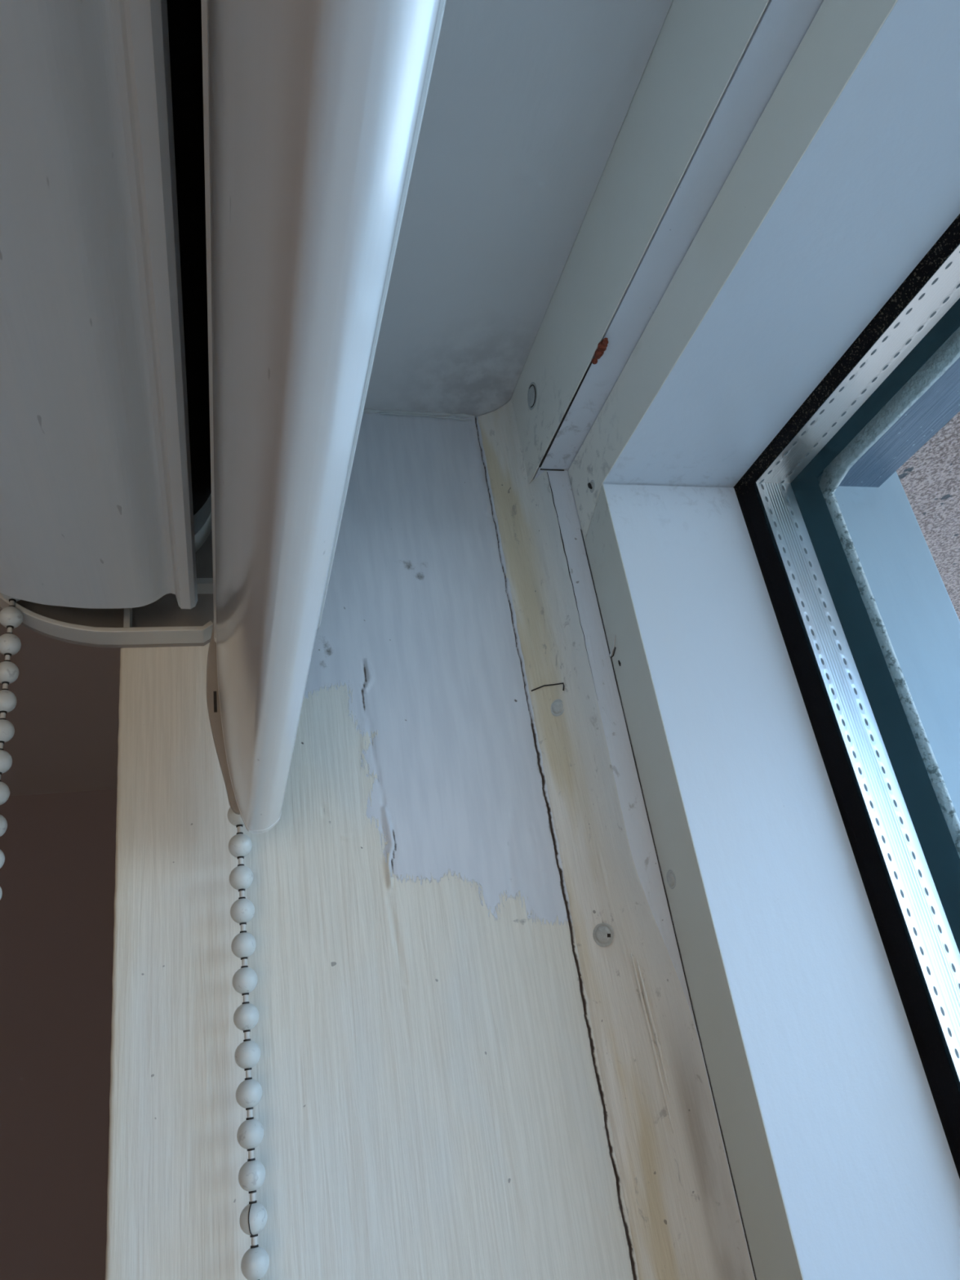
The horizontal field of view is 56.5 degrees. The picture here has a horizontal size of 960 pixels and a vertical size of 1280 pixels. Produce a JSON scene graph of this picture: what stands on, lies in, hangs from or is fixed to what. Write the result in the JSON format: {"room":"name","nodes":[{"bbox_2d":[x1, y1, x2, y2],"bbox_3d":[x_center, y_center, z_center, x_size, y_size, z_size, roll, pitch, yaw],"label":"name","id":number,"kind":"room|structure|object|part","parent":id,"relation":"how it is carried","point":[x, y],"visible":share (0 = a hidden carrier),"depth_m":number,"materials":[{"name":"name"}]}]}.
{"room":"room window corner","nodes":[
{"label":"room window corner","id":0,"kind":"room"},
{"bbox_2d":[0,789,116,1279],"bbox_3d":[-1.487,1.251,0.241,3.090,2.290,0.100,-1,-26,-17],"label":"wall","id":1,"kind":"structure","parent":0,"point":[57,873],"depth_m":0.92,"materials":[{"name":"paint"}]},
{"bbox_2d":[0,608,119,795],"bbox_3d":[-1.231,-0.687,-0.946,3.190,0.100,4.000,-1,-26,-17],"label":"ceiling","id":2,"kind":"structure","parent":0,"point":[64,720],"depth_m":0.84,"materials":[{"name":"paint"}]},
{"bbox_3d":[0.390,0.346,-1.017,0.182,2.290,3.800,-1,-26,-17],"label":"wall","id":3,"kind":"structure","parent":0,"visible":0},
{"bbox_2d":[0,0,446,833],"bbox_3d":[0.062,-0.254,-0.277,0.075,0.114,1.100,-1,-26,-17],"label":"roller blind","id":4,"kind":"object","parent":3,"relation":"attached to","point":[202,202],"visible":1,"depth_m":0.10,"materials":[{"name":"white plastic"}]},
{"bbox_2d":[0,593,269,1279],"bbox_3d":[-0.061,0.072,0.149,0.047,0.279,0.004,-1,-26,-17],"label":"chain","id":5,"kind":"object","parent":4,"relation":"hanging from","point":[255,1263],"visible":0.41,"depth_m":0.16,"materials":[{"name":"white plastic"}]},
{"bbox_2d":[105,408,639,1279],"bbox_3d":[0.049,0.495,-0.019,0.097,1.239,0.021,-1,-26,-17],"label":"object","id":6,"kind":"structure","parent":3,"relation":"attached to","point":[431,1106],"depth_m":0.17,"materials":[{"name":"paint"}]},
{"bbox_2d":[364,0,672,417],"bbox_3d":[0.094,-0.315,-0.235,0.097,0.020,1.140,-1,-26,-17],"label":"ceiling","id":7,"kind":"structure","parent":3,"relation":"attached to","point":[528,102],"depth_m":0.18,"materials":[{"name":"paint"}]},
{"bbox_2d":[477,0,959,1279],"bbox_3d":[0.272,0.251,-0.478,0.093,1.290,1.140,-1,-26,-17],"label":"window","id":8,"kind":"structure","parent":3,"relation":"in","point":[765,252],"depth_m":0.18,"materials":[{"name":"paint"}]},
{"bbox_2d":[591,337,608,364],"bbox_3d":[0.025,-0.061,0.187,0.002,0.002,0.007,-1,-26,-17],"label":"rust patch","id":9,"kind":"object","parent":8,"relation":"attached to","point":[602,346],"visible":1,"depth_m":0.19,"materials":[{"name":"brown metal"}]},
{"bbox_3d":[0.125,0.504,-0.009,0.036,1.208,0.034,-1,-26,-17],"label":"frame post","id":10,"kind":"part","parent":8,"relation":"part of","materials":[{"name":"paint"}]},
{"bbox_3d":[0.156,-0.273,-0.240,0.001,0.021,1.072,-1,-26,-17],"label":"sash rail","id":11,"kind":"part","parent":8,"relation":"part of","materials":[{"name":"paint"}]},
{"bbox_3d":[0.306,0.250,-0.468,0.022,1.290,1.140,-1,-26,-17],"label":"frame","id":12,"kind":"part","parent":8,"relation":"part of","materials":[{"name":"paint"}]},
{"bbox_3d":[0.217,-0.266,-0.226,0.014,0.001,1.026,-1,-26,-17],"label":"drip rail","id":13,"kind":"part","parent":8,"relation":"part of","materials":[{"name":"metal"}]},
{"bbox_2d":[896,411,959,621],"bbox_3d":[0.271,-0.380,-0.151,0.121,0.225,2.100,-1,-26,-17],"label":"wall","id":14,"kind":"structure","parent":3,"relation":"attached to","point":[930,479],"depth_m":0.25,"materials":[{"name":"grey concrete"}]}
]}

